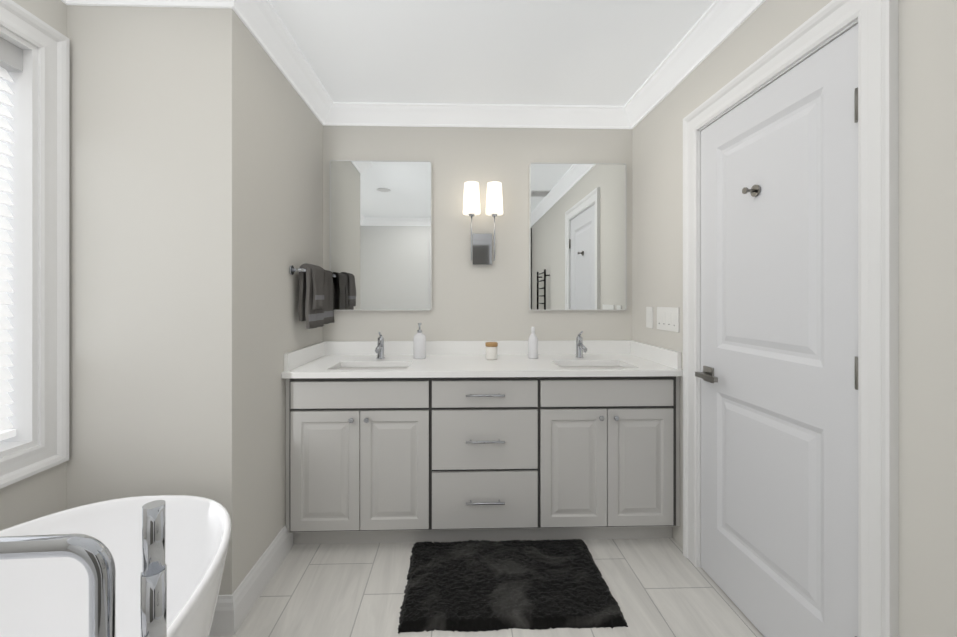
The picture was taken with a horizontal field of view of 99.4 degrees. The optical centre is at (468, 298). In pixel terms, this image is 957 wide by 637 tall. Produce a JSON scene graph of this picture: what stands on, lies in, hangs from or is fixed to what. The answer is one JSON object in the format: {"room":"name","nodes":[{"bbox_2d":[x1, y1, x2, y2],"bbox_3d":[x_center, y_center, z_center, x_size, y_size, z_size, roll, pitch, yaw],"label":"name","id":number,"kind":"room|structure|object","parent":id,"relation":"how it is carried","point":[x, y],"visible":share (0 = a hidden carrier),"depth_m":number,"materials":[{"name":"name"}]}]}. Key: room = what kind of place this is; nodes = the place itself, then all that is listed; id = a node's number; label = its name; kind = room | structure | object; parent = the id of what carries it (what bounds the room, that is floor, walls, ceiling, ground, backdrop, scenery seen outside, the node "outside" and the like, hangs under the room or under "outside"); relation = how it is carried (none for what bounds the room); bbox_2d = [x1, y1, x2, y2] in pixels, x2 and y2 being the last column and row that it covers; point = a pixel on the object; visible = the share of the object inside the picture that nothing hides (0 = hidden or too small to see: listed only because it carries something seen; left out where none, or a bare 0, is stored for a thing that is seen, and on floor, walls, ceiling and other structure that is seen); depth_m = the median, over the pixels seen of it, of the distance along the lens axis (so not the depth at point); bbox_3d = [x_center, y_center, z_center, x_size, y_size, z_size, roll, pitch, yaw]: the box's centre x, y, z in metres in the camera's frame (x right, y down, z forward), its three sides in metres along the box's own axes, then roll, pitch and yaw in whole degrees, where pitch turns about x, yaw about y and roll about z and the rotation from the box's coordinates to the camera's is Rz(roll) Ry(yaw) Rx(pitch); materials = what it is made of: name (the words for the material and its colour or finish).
{"room":"bathroom","nodes":[
{"label":"bathroom","id":0,"kind":"room"},
{"bbox_2d":[0,0,66,530],"bbox_3d":[-1.532,0.029,0.227,0.160,2.440,2.550,0,0,-2],"label":"wall","id":1,"kind":"structure","parent":0,"point":[40,494],"depth_m":1.41,"materials":[{"name":"white paint"}]},
{"bbox_2d":[0,0,69,488],"bbox_3d":[-1.532,-0.179,0.955,0.170,1.543,1.061,0,0,-2],"label":"window","id":2,"kind":"structure","parent":1,"relation":"in","point":[39,270],"depth_m":1.40,"materials":[{"name":"white"}]},
{"bbox_2d":[0,37,22,440],"bbox_3d":[-1.536,-0.191,0.955,0.068,1.308,0.849,0,0,-2],"label":"window blind","id":3,"kind":"object","parent":2,"relation":"attached to","point":[11,57],"visible":1,"depth_m":1.35,"materials":[{"name":"white plastic"}]},
{"bbox_2d":[67,5,322,594],"bbox_3d":[-1.284,0.030,2.105,0.762,2.440,1.190,0,0,-2],"label":"wall","id":4,"kind":"structure","parent":0,"point":[195,183],"depth_m":1.52,"materials":[{"name":"white paint"}]},
{"bbox_2d":[61,0,88,5],"bbox_3d":[-1.408,-1.138,0.291,0.092,0.105,2.430,0,0,-2],"label":"crown molding","id":5,"kind":"structure","parent":4,"relation":"attached to","point":[68,2],"depth_m":1.49,"materials":[{"name":"white"}]},
{"bbox_2d":[85,0,220,7],"bbox_3d":[-1.127,-1.138,1.468,0.480,0.105,0.092,0,0,-2],"label":"crown molding","id":6,"kind":"structure","parent":4,"relation":"attached to","point":[133,3],"depth_m":1.50,"materials":[{"name":"white"}]},
{"bbox_2d":[210,590,239,635],"bbox_3d":[-1.164,1.180,1.504,0.588,0.140,0.016,0,0,-2],"label":"baseboard","id":7,"kind":"structure","parent":4,"relation":"attached to","point":[232,611],"depth_m":1.50,"materials":[{"name":"white wood"}]},
{"bbox_2d":[236,524,292,624],"bbox_3d":[-0.886,1.180,1.800,0.016,0.140,0.500,0,0,-2],"label":"baseboard","id":8,"kind":"structure","parent":4,"relation":"attached to","point":[252,586],"depth_m":1.74,"materials":[{"name":"white wood"}]},
{"bbox_2d":[217,0,336,119],"bbox_3d":[-0.852,-1.138,1.941,0.092,0.105,1.022,0,0,-2],"label":"crown molding","id":9,"kind":"structure","parent":4,"relation":"attached to","point":[260,17],"depth_m":1.86,"materials":[{"name":"white wood"}]},
{"bbox_2d":[289,263,334,328],"bbox_3d":[-0.852,-0.011,2.272,0.108,0.339,0.478,0,0,-2],"label":"towel rail","id":10,"kind":"object","parent":4,"relation":"attached to","point":[316,299],"visible":1,"depth_m":2.13,"materials":[{"name":"grey fabric"}]},
{"bbox_2d":[323,126,631,340],"bbox_3d":[0.145,0.030,2.660,2.126,2.440,0.160,0,0,-2],"label":"wall","id":11,"kind":"structure","parent":0,"point":[470,302],"depth_m":2.58,"materials":[{"name":"white paint"}]},
{"bbox_2d":[329,160,431,310],"bbox_3d":[-0.549,-0.392,2.548,0.636,0.940,0.022,0,0,-2],"label":"mirror","id":12,"kind":"object","parent":11,"relation":"attached to","point":[380,235],"visible":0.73,"depth_m":2.54,"materials":[{"name":"clear glass"}]},
{"bbox_2d":[319,102,620,128],"bbox_3d":[0.014,-1.137,2.531,1.858,0.105,0.092,0,0,-2],"label":"crown molding","id":13,"kind":"structure","parent":11,"relation":"attached to","point":[348,113],"depth_m":2.53,"materials":[{"name":"white wood"}]},
{"bbox_2d":[463,181,502,264],"bbox_3d":[0.087,-0.457,2.501,0.247,0.490,0.152,0,0,-2],"label":"sconce","id":14,"kind":"object","parent":11,"relation":"attached to","point":[481,249],"visible":0.98,"depth_m":2.46,"materials":[{"name":"white glass"}]},
{"bbox_2d":[529,162,626,310],"bbox_3d":[0.695,-0.390,2.583,0.621,0.936,0.022,0,0,-2],"label":"mirror","id":15,"kind":"object","parent":11,"relation":"attached to","point":[577,236],"visible":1,"depth_m":2.58,"materials":[{"name":"clear glass"}]},
{"bbox_2d":[210,538,763,636],"bbox_3d":[-0.183,1.299,0.780,2.888,0.100,3.900,0,0,-2],"label":"floor","id":16,"kind":"structure","parent":0,"point":[662,587],"depth_m":1.70,"materials":[{"name":"tile"}]},
{"bbox_2d":[0,500,166,636],"bbox_3d":[-0.505,0.747,0.469,0.293,1.002,0.112,0,0,-2],"label":"tub filler","id":17,"kind":"object","parent":16,"relation":"on","point":[93,556],"visible":1,"depth_m":0.47,"materials":[{"name":"silver metal"}]},
{"bbox_2d":[0,495,230,636],"bbox_3d":[-0.984,0.952,0.502,0.840,0.595,1.710,0,0,-2],"label":"bathtub","id":18,"kind":"object","parent":16,"relation":"on","point":[44,597],"visible":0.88,"depth_m":1.24,"materials":[{"name":"white ceramic"}]},
{"bbox_2d":[281,356,682,544],"bbox_3d":[0.076,0.818,2.269,1.962,0.865,0.614,0,0,-2],"label":"bathroom vanity","id":19,"kind":"object","parent":16,"relation":"on","point":[449,441],"depth_m":2.00,"materials":[{"name":"grey wood"}]},
{"bbox_2d":[375,332,384,358],"bbox_3d":[-0.516,0.274,2.345,0.050,0.162,0.142,0,0,-2],"label":"faucet","id":20,"kind":"object","parent":19,"relation":"on","point":[379,350],"visible":1,"depth_m":2.37,"materials":[{"name":"silver metal"}]},
{"bbox_2d":[413,323,425,358],"bbox_3d":[-0.289,0.250,2.393,0.074,0.208,0.084,0,0,-2],"label":"soap dispenser","id":21,"kind":"object","parent":19,"relation":"on","point":[419,345],"visible":1,"depth_m":2.37,"materials":[{"name":"white"}]},
{"bbox_2d":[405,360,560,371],"bbox_3d":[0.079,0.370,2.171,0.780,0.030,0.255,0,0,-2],"label":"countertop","id":22,"kind":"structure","parent":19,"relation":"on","point":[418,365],"depth_m":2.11,"materials":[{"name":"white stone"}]},
{"bbox_2d":[485,342,497,359],"bbox_3d":[0.133,0.306,2.360,0.072,0.097,0.072,0,0,-2],"label":"candle jar","id":23,"kind":"object","parent":22,"relation":"on","point":[491,350],"visible":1,"depth_m":2.33,"materials":[{"name":"white glass"}]},
{"bbox_2d":[528,327,537,358],"bbox_3d":[0.382,0.262,2.407,0.058,0.184,0.058,0,0,-2],"label":"lotion bottle","id":24,"kind":"object","parent":19,"relation":"on","point":[533,346],"visible":1,"depth_m":2.38,"materials":[{"name":"white plastic"}]},
{"bbox_2d":[575,331,586,357],"bbox_3d":[0.663,0.274,2.379,0.050,0.162,0.142,0,0,-2],"label":"faucet","id":25,"kind":"object","parent":19,"relation":"on","point":[581,348],"visible":1,"depth_m":2.41,"materials":[{"name":"silver metal"}]},
{"bbox_2d":[398,539,627,633],"bbox_3d":[0.163,1.231,1.798,0.888,0.035,0.552,0,0,-2],"label":"rug","id":26,"kind":"object","parent":16,"relation":"on","point":[473,586],"visible":1,"depth_m":1.71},
{"bbox_2d":[269,0,714,105],"bbox_3d":[-0.183,-1.241,0.781,2.888,0.100,3.900,0,0,-2],"label":"ceiling","id":27,"kind":"structure","parent":0,"point":[577,52],"depth_m":1.92,"materials":[{"name":"white paint"}]},
{"bbox_2d":[632,0,956,636],"bbox_3d":[1.181,0.029,0.819,0.160,2.440,3.580,0,0,-2],"label":"wall","id":28,"kind":"structure","parent":0,"point":[927,131],"depth_m":1.00,"materials":[{"name":"white paint"}]},
{"bbox_2d":[646,307,652,327],"bbox_3d":[1.052,0.111,2.362,0.008,0.122,0.072,0,0,-2],"label":"electrical outlet plate","id":29,"kind":"object","parent":28,"relation":"attached to","point":[649,317],"visible":1,"depth_m":2.35,"materials":[{"name":"white plastic"}]},
{"bbox_2d":[657,307,678,331],"bbox_3d":[1.057,0.110,2.149,0.009,0.124,0.214,0,0,-2],"label":"switch plate","id":30,"kind":"object","parent":28,"relation":"attached to","point":[667,318],"visible":1,"depth_m":2.14,"materials":[{"name":"white plastic"}]},
{"bbox_2d":[617,0,764,128],"bbox_3d":[1.055,-1.138,0.816,0.092,0.105,3.580,0,0,-2],"label":"crown molding","id":31,"kind":"structure","parent":28,"relation":"attached to","point":[715,26],"depth_m":1.88,"materials":[{"name":"white wood"}]},
{"bbox_2d":[695,24,857,636],"bbox_3d":[1.073,0.235,1.498,0.095,2.014,0.760,0,0,-2],"label":"door","id":32,"kind":"structure","parent":28,"relation":"in","point":[778,374],"depth_m":1.40,"materials":[{"name":"white wood"}]},
{"bbox_2d":[683,0,898,636],"bbox_3d":[1.149,0.188,1.508,0.184,2.123,0.946,0,0,-2],"label":"door frame","id":33,"kind":"structure","parent":28,"relation":"attached to","point":[876,21],"depth_m":1.10,"materials":[{"name":"white wood"}]}
]}

